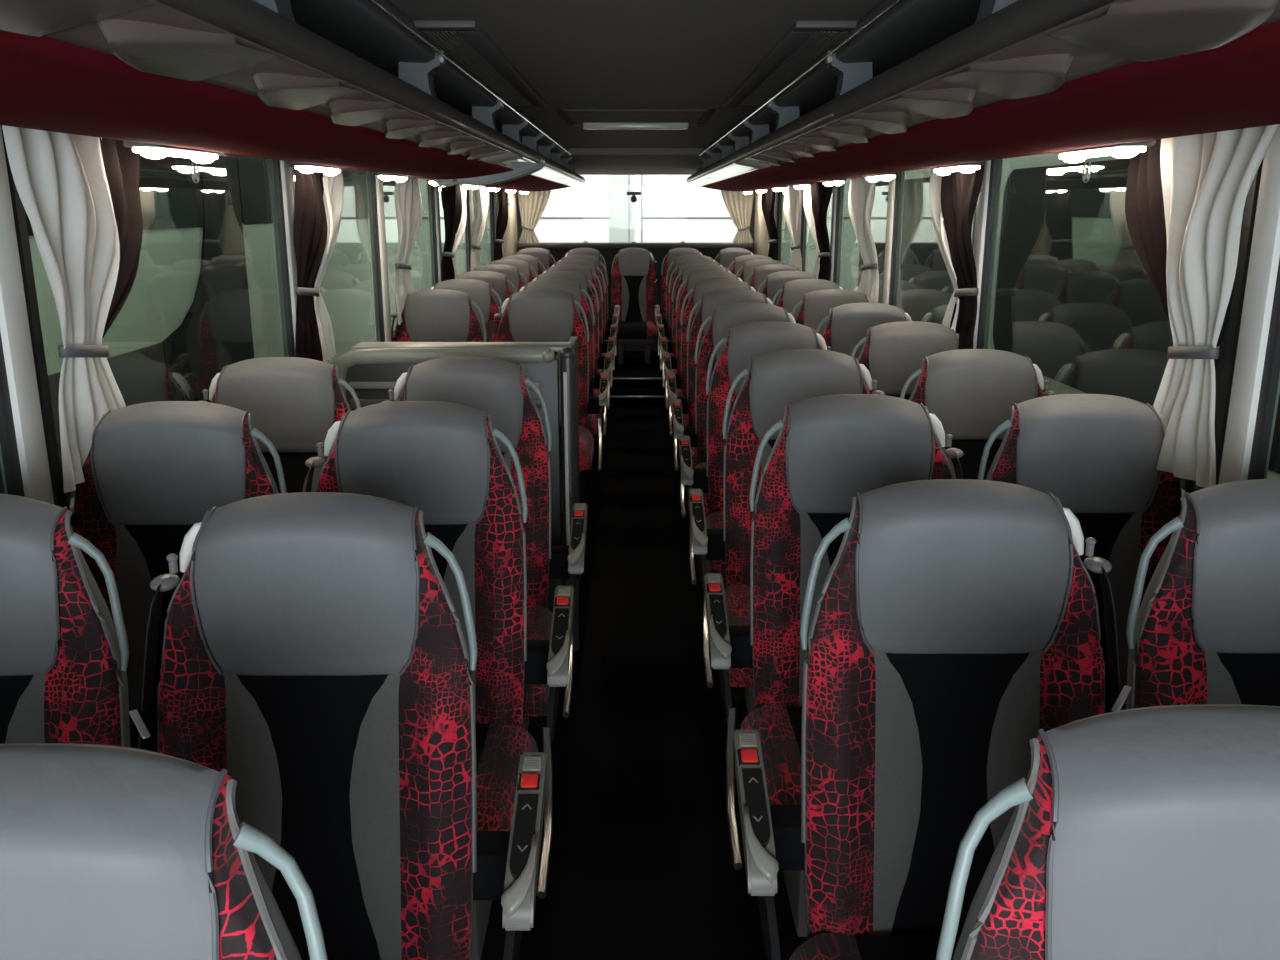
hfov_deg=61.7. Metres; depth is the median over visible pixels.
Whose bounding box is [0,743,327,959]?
seat
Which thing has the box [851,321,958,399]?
seat
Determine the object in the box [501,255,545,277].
seat
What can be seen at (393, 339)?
window
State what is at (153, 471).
seat
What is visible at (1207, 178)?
window curtain
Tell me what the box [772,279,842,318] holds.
seat
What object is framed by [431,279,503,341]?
seat
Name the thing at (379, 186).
trim
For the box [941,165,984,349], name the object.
window curtain
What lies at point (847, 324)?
seat
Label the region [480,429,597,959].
floor
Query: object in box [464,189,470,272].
window
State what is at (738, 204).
curtain
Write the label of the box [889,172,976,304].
window
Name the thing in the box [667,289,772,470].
seat
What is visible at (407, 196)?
window curtain
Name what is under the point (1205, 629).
seat
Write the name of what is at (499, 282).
seat
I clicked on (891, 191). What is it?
trim
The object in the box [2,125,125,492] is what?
window curtain
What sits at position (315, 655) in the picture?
seat
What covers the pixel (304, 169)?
diffuser
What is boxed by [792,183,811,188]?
lamp
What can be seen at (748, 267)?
seat
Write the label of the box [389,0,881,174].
ceiling
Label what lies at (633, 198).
camera
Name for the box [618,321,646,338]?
seat cushion
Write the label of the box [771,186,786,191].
lamp
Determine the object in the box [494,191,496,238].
trim
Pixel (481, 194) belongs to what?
window curtain
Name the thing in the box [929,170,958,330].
window curtain
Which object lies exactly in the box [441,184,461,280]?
window curtain
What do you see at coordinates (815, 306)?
seat
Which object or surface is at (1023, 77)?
unit
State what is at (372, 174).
window
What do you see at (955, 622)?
seat
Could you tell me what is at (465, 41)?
ceiling vent
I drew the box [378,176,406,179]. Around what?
diffuser
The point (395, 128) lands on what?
unit
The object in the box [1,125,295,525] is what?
window
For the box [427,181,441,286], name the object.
trim
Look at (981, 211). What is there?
trim
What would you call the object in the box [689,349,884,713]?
seat
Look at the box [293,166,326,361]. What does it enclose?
window curtain
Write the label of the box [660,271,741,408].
seat
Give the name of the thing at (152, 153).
diffuser
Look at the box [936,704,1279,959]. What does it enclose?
seat
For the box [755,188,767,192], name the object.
lamp
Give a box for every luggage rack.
[0,0,584,190]
[686,0,1279,190]
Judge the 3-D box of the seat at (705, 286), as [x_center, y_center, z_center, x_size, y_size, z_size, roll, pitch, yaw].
[0.432,-0.587,6.040,0.588,1.036,0.664,0,14,0]
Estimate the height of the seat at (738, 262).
1.036 m
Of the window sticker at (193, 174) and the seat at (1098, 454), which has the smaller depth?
the seat at (1098, 454)
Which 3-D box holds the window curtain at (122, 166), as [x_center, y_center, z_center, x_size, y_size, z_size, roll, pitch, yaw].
[-1.165,-0.413,2.440,0.092,0.727,0.299,3,15,12]
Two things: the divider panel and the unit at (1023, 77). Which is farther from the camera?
the divider panel
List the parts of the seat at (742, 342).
armrest, control panel, rail, grab handle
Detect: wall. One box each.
[70,331,394,509]
[516,191,754,350]
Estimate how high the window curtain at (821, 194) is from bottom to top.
0.727 m
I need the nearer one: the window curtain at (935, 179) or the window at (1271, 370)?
the window at (1271, 370)
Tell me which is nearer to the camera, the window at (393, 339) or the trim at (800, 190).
the window at (393, 339)
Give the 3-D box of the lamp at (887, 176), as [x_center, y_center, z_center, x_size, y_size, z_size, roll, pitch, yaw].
[1.027,-1.300,4.585,0.068,0.047,0.400,0,14,0]
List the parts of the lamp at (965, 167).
bulb, bulb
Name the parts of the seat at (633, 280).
grab handle, crescent panel, panel, seat, crescent panel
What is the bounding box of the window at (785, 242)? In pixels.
[777,188,792,265]
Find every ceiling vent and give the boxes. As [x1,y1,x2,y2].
[414,21,546,106]
[724,21,857,106]
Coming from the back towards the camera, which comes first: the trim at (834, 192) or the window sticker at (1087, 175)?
the trim at (834, 192)
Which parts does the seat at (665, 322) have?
grab handle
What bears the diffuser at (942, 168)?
attached to the lamp at (965, 167)
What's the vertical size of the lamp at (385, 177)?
0.047 m
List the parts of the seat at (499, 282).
grab handle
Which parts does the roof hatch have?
hatch panel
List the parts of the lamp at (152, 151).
bulb, bulb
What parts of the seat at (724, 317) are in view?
armrest, control panel, rail, grab handle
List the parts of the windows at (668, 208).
door post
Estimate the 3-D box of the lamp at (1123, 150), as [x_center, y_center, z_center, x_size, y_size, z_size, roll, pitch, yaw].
[1.036,-0.744,2.415,0.068,0.047,0.400,0,14,0]
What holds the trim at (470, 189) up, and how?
attached to the wall at (333, 363)
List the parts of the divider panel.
rail, rail, corner post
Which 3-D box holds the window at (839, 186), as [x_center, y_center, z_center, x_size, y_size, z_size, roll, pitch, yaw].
[1.204,-1.267,5.884,0.023,0.890,1.500,0,14,0]
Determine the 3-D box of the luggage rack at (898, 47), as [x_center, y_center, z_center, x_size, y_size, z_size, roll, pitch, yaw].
[0.827,-1.373,4.169,0.780,0.352,11.753,0,14,0]
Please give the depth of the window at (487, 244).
9.02 m
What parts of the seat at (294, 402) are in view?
panel, crescent panel, grab handle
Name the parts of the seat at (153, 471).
crescent panel, panel, grab handle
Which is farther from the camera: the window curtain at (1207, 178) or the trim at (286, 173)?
the trim at (286, 173)
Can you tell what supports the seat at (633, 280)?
on the steps
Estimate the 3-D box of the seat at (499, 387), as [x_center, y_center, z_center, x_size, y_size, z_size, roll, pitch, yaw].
[-0.446,0.230,2.855,0.588,1.036,0.664,0,14,0]
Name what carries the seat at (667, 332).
on the floor at (789, 941)
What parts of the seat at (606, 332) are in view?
grab handle, rail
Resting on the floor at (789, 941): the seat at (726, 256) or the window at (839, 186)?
the seat at (726, 256)
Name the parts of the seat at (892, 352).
grab handle, panel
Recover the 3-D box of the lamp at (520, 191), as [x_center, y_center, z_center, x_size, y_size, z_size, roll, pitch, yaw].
[-1.084,-2.700,10.040,0.068,0.047,0.400,0,14,0]
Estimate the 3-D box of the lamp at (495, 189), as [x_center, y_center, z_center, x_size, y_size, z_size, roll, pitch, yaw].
[-1.075,-2.143,7.870,0.068,0.047,0.400,0,14,0]
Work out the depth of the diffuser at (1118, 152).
2.36 m
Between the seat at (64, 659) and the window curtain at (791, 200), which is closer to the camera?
the seat at (64, 659)
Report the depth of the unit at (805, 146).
3.17 m
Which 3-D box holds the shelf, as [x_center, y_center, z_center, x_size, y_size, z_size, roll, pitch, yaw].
[-0.568,-0.428,3.445,0.690,0.016,0.130,0,14,0]
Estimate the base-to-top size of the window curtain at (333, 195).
0.727 m
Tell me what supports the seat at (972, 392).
on the floor at (789, 941)
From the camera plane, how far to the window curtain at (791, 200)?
7.72 m
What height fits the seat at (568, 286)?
1.036 m
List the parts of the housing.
plate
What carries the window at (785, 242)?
in the wall
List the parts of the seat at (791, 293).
grab handle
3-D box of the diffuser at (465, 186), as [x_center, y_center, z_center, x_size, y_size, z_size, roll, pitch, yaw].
[-1.071,-1.858,6.787,0.048,0.011,0.360,0,14,0]
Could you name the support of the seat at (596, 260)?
on the floor at (494, 942)
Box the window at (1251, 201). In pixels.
[976,157,1263,513]
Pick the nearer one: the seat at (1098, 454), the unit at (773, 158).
the seat at (1098, 454)
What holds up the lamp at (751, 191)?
attached to the luggage rack at (898, 47)
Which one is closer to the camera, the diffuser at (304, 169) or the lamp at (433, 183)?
the diffuser at (304, 169)
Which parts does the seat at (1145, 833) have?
grab handle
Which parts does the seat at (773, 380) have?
label plate, armrest, control panel, rail, grab handle, seat, crescent panel, panel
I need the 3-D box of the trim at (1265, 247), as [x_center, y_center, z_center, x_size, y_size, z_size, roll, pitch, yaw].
[1.222,-0.296,2.099,0.060,0.870,0.085,0,14,0]
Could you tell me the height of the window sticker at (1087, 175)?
0.058 m
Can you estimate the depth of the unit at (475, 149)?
3.36 m
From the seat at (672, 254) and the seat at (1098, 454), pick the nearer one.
the seat at (1098, 454)
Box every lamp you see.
[123,141,223,163]
[290,162,343,175]
[374,172,409,181]
[426,180,443,186]
[434,181,454,186]
[461,184,479,188]
[485,186,500,191]
[504,188,516,192]
[518,190,529,193]
[742,190,753,193]
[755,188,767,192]
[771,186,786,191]
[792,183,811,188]
[821,178,846,186]
[863,172,898,181]
[930,161,984,175]
[1052,140,1155,162]
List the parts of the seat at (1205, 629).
grab handle, crescent panel, panel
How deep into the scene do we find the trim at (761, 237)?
10.07 m
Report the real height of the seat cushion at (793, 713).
0.116 m
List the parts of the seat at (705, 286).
armrest, control panel, rail, grab handle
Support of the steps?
on the floor at (641, 867)
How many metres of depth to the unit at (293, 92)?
1.73 m
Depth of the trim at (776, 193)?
9.22 m
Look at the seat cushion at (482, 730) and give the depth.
2.23 m
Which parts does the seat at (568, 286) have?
grab handle, rail, armrest, control panel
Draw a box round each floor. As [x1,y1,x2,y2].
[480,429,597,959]
[519,406,759,959]
[672,416,807,959]
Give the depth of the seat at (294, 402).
2.97 m
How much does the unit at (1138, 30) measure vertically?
0.044 m
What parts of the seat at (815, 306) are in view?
grab handle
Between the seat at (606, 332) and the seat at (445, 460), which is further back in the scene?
the seat at (606, 332)
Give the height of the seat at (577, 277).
1.036 m
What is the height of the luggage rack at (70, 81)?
0.352 m
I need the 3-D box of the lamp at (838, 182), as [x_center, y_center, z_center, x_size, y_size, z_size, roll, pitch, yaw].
[1.023,-1.579,5.669,0.068,0.047,0.400,0,14,0]
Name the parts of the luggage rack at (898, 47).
post, post, post, post, post, post, edge trim, post, chrome rail, panel, post, post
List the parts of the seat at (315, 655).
crescent panel, panel, crescent panel, grab handle, armrest, control panel, label plate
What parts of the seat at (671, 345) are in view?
armrest, control panel, rail, grab handle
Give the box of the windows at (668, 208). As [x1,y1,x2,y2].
[416,175,855,290]
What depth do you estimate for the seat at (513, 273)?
7.66 m
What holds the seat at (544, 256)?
on the floor at (494, 942)
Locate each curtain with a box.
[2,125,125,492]
[99,138,142,338]
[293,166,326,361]
[314,170,343,362]
[394,177,422,324]
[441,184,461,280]
[452,184,466,278]
[470,185,488,271]
[494,188,507,260]
[517,190,550,242]
[721,190,754,242]
[761,188,777,259]
[784,185,801,270]
[803,185,819,278]
[811,182,833,280]
[848,176,878,302]
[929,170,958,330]
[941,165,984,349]
[1125,139,1169,321]
[1153,124,1277,487]
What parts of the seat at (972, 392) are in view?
grab handle, crescent panel, panel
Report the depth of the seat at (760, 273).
7.67 m
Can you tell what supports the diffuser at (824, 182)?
attached to the lamp at (838, 182)
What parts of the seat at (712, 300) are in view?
armrest, control panel, rail, grab handle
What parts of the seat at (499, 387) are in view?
crescent panel, seat, grab handle, rail, control panel, armrest, label plate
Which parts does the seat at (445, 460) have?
panel, crescent panel, seat, grab handle, rail, control panel, armrest, label plate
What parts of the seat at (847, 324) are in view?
grab handle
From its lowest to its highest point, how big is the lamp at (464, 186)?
0.047 m
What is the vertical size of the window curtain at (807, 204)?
0.727 m
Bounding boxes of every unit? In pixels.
[0,0,283,80]
[252,73,410,125]
[384,119,469,146]
[447,141,502,159]
[748,151,794,165]
[774,137,836,156]
[814,112,908,142]
[881,54,1073,118]
[1043,0,1279,61]
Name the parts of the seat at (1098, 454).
grab handle, panel, crescent panel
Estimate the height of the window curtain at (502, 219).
0.727 m
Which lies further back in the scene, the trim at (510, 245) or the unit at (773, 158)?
the trim at (510, 245)
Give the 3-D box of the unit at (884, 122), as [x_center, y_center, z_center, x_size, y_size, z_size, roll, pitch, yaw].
[0.516,-0.818,2.487,0.118,0.044,0.780,0,14,0]
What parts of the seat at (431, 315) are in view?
grab handle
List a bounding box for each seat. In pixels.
[0,494,129,746]
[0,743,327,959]
[63,401,286,751]
[129,492,546,959]
[198,357,360,492]
[305,401,573,959]
[381,357,587,730]
[391,289,486,341]
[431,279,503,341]
[457,271,516,314]
[474,264,527,293]
[488,259,536,283]
[494,289,608,512]
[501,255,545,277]
[516,248,555,271]
[519,279,611,473]
[533,271,613,408]
[542,264,616,387]
[551,259,617,370]
[558,255,619,356]
[565,248,606,280]
[611,248,657,363]
[654,255,714,356]
[656,259,722,370]
[658,264,730,387]
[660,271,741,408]
[661,248,701,318]
[663,279,755,435]
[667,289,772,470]
[672,303,798,517]
[679,321,830,589]
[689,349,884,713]
[704,394,962,936]
[715,248,752,270]
[728,255,771,276]
[733,479,1131,959]
[736,259,784,283]
[746,264,798,292]
[757,271,815,304]
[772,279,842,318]
[789,289,868,334]
[816,303,911,358]
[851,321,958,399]
[900,349,1057,479]
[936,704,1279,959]
[977,394,1194,712]
[1126,479,1279,708]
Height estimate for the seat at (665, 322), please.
1.036 m
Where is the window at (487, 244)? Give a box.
[473,191,494,265]
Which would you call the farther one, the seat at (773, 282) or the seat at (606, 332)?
the seat at (606, 332)
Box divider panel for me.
[335,336,580,651]
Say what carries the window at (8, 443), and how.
in the wall at (333, 363)
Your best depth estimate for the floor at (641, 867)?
3.21 m
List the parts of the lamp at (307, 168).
bulb, bulb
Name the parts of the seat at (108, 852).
grab handle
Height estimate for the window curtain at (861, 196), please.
0.727 m
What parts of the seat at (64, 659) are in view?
panel, crescent panel, grab handle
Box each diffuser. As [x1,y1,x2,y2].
[132,148,217,158]
[295,166,339,172]
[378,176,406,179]
[463,185,477,187]
[794,185,809,187]
[823,181,843,183]
[866,175,894,179]
[934,166,979,171]
[1059,147,1145,158]
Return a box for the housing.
[412,155,545,184]
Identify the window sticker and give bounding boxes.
[191,162,198,182]
[1082,161,1090,182]
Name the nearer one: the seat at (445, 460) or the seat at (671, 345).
the seat at (445, 460)
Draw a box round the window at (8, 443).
[0,332,24,496]
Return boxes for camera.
[627,192,640,202]
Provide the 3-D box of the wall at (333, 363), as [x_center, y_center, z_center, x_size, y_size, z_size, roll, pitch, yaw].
[-1.327,-0.565,4.496,0.040,2.180,12.800,0,14,0]
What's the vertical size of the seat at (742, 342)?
1.036 m
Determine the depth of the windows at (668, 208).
14.57 m
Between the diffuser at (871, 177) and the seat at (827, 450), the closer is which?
the seat at (827, 450)
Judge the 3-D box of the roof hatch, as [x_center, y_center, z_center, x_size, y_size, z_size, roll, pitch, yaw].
[-0.021,-1.770,5.276,0.720,0.035,0.900,0,14,0]
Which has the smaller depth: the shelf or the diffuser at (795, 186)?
the shelf
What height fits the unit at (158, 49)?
0.044 m
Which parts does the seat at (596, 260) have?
grab handle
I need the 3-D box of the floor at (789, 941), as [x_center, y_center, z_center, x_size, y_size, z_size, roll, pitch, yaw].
[0.763,0.387,4.748,1.020,0.210,12.800,0,14,0]
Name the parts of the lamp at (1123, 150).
bulb, bulb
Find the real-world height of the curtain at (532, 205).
0.633 m
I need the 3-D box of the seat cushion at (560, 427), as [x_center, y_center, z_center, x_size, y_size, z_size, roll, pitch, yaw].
[-0.483,-0.156,5.227,0.295,0.116,0.441,0,14,0]
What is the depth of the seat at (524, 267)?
8.42 m
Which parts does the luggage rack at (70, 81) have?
post, post, panel, chrome rail, post, edge trim, post, post, post, post, post, post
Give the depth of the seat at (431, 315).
5.40 m
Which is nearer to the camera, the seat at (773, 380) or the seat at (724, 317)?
the seat at (773, 380)
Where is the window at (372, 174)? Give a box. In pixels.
[291,166,384,341]
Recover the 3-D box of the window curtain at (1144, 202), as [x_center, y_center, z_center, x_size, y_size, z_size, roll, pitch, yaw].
[1.152,-0.407,2.419,0.094,0.727,0.297,-4,15,-14]
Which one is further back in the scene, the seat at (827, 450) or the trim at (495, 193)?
the trim at (495, 193)
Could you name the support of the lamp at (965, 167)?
attached to the luggage rack at (898, 47)
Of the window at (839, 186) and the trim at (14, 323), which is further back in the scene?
the window at (839, 186)
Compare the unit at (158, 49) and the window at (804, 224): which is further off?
the window at (804, 224)
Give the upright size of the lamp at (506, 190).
0.047 m
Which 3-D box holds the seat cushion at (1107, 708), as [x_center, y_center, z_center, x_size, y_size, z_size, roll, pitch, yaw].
[0.989,0.618,2.210,0.295,0.116,0.441,0,14,0]
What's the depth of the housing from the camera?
5.12 m
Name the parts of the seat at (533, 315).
crescent panel, seat, grab handle, rail, control panel, armrest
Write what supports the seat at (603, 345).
on the floor at (494, 942)
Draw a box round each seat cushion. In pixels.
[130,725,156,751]
[475,724,489,772]
[560,427,561,469]
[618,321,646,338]
[786,706,801,757]
[855,935,959,959]
[1105,706,1125,712]
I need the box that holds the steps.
[609,351,668,405]
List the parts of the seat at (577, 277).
grab handle, rail, armrest, control panel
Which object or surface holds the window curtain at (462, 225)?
hanging from the trim
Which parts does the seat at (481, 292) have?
grab handle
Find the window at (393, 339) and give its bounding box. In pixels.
[382,180,438,341]
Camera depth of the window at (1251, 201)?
2.21 m
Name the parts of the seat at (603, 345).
grab handle, rail, armrest, control panel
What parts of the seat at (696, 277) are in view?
armrest, control panel, rail, grab handle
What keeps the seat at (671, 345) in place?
on the floor at (789, 941)
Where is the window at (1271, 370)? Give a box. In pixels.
[1247,258,1279,479]
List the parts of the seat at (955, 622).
label plate, armrest, control panel, grab handle, crescent panel, panel, crescent panel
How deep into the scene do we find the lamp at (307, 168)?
3.42 m
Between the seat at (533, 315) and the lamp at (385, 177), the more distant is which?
the seat at (533, 315)
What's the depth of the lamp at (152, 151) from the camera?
2.35 m
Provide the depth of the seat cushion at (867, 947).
1.63 m
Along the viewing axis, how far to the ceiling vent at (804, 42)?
3.03 m
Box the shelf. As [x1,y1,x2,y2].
[351,342,571,351]
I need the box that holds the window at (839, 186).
[833,184,888,296]
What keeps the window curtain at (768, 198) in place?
hanging from the trim
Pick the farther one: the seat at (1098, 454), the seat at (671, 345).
the seat at (671, 345)
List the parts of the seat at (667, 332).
rail, grab handle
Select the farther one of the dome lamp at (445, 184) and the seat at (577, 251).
the seat at (577, 251)
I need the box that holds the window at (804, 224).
[800,188,807,271]
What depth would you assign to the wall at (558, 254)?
10.68 m
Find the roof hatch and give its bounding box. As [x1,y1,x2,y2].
[556,109,714,128]
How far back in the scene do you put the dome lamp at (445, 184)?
5.50 m
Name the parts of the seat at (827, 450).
label plate, armrest, control panel, rail, grab handle, seat, crescent panel, panel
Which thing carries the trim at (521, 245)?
attached to the wall at (558, 254)
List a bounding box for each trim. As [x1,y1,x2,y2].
[0,125,53,504]
[268,159,296,356]
[366,171,391,341]
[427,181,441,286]
[469,188,473,231]
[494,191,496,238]
[497,192,517,256]
[518,243,752,247]
[754,191,774,255]
[774,191,777,227]
[798,188,801,244]
[830,183,843,285]
[882,171,904,306]
[973,159,1002,348]
[1218,124,1279,483]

